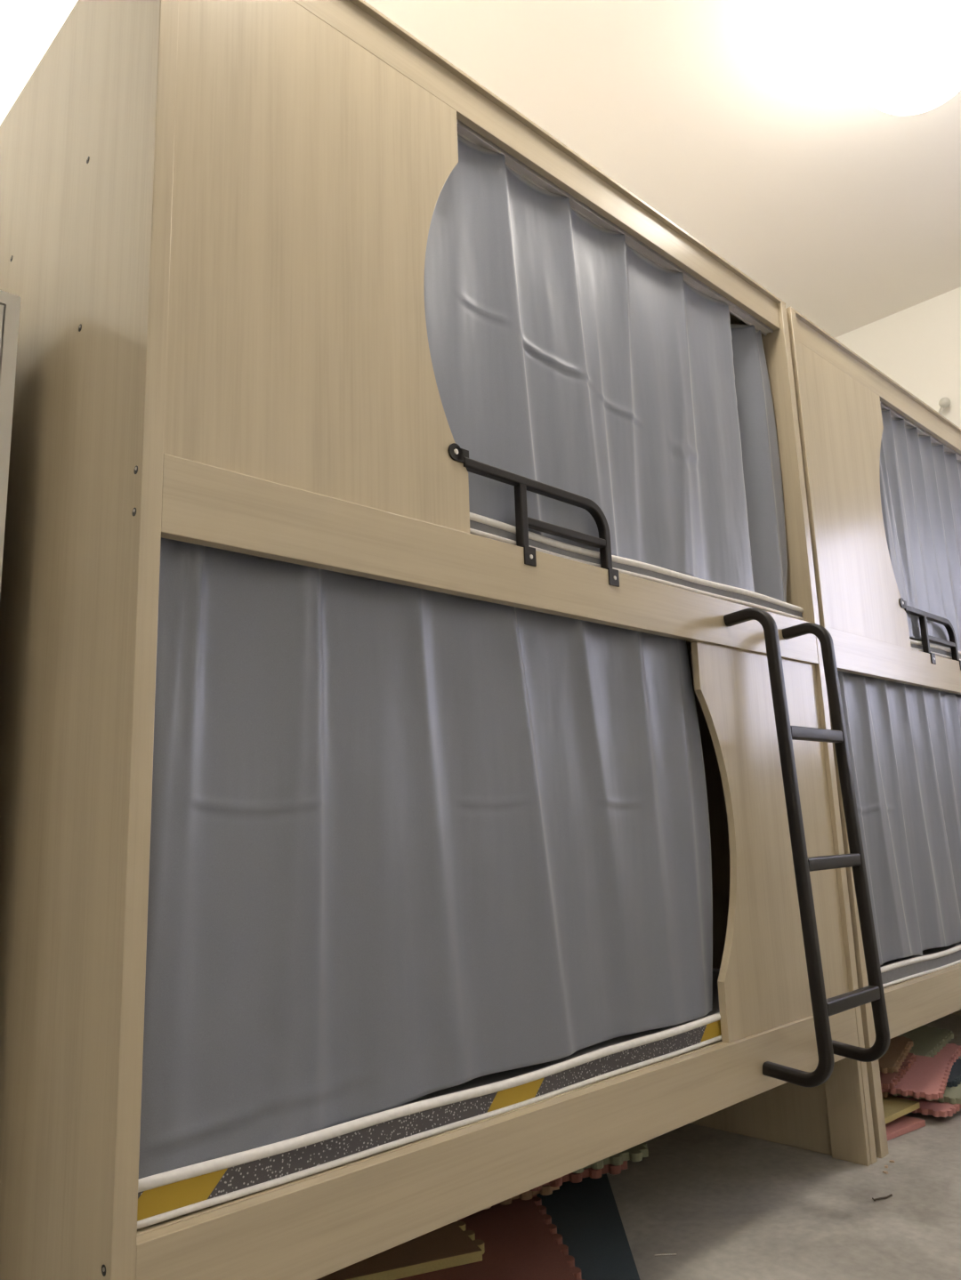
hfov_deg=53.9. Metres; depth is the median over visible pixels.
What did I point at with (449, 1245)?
foam mat
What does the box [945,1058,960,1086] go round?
foam mat
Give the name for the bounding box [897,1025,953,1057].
foam mat
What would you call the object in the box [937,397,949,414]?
wall hook
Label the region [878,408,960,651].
curtain
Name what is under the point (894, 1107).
foam mat
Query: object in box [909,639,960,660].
mattress
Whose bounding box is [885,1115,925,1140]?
foam mat
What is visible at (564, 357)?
curtain
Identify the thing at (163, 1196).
mattress
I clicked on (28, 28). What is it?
wall
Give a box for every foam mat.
[316,1220,484,1279]
[394,1194,583,1279]
[483,1184,559,1209]
[530,1160,627,1191]
[536,1173,640,1279]
[572,1142,648,1173]
[877,1036,912,1073]
[879,1052,916,1089]
[881,1054,951,1100]
[881,1091,887,1099]
[882,1094,919,1124]
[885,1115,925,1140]
[887,1081,960,1103]
[887,1094,960,1117]
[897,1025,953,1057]
[933,1043,960,1065]
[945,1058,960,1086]
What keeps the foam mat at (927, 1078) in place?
on the foam mat at (884, 1094)
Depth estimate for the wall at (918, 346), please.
4.83 m
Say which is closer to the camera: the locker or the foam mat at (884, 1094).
the locker
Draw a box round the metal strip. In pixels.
[654,1253,676,1256]
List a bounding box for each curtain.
[138,537,712,1179]
[423,134,787,602]
[837,670,960,965]
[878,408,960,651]
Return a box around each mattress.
[136,967,721,1229]
[469,512,803,620]
[867,941,960,987]
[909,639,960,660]
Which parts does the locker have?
door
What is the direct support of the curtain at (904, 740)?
hanging from the bunk bed at (840, 396)
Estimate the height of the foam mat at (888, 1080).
0.057 m
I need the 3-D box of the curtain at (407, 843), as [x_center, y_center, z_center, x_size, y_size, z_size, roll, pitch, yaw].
[0.039,0.336,1.751,1.392,0.884,0.033,9,-16,-43]
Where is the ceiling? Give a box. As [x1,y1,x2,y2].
[363,0,960,338]
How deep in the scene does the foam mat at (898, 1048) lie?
2.89 m
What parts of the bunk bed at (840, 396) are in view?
panel, rail, rail, rail, post, guard rail, panel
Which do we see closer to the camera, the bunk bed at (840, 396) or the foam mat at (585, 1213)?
the foam mat at (585, 1213)
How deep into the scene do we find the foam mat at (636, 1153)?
2.22 m
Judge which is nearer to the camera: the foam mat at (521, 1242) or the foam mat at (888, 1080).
the foam mat at (521, 1242)
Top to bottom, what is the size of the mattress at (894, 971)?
0.062 m
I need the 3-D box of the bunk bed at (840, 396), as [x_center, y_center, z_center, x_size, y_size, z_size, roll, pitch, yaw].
[1.367,0.349,3.705,2.002,2.412,1.005,9,-16,-43]
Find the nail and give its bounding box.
[871,1193,892,1200]
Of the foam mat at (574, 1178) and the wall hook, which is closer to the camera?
the foam mat at (574, 1178)
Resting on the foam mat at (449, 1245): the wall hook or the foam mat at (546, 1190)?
the foam mat at (546, 1190)
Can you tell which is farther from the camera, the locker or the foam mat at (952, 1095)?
the foam mat at (952, 1095)
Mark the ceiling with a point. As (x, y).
(748, 125)
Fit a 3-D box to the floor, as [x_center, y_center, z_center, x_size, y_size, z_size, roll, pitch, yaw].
[1.018,1.091,0.950,6.840,0.100,4.560,9,-16,-43]
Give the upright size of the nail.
0.005 m
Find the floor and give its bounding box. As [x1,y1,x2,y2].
[606,1014,960,1279]
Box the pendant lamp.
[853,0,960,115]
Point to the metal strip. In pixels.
(663, 1254)
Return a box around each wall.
[0,0,78,125]
[834,286,960,428]
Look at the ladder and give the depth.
2.22 m
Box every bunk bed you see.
[0,0,876,1279]
[786,306,960,1158]
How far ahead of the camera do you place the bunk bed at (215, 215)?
1.57 m
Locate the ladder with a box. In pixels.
[723,607,890,1087]
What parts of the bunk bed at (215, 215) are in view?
panel, rail, rail, post, rail, guard rail, panel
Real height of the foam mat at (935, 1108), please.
0.016 m
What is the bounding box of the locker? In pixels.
[0,289,20,594]
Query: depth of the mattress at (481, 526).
2.17 m
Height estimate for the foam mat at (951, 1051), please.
0.062 m
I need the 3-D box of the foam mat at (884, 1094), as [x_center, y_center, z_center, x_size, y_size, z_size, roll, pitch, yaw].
[1.013,1.334,2.803,0.280,0.040,0.291,7,-14,-38]
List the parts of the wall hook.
arm, knob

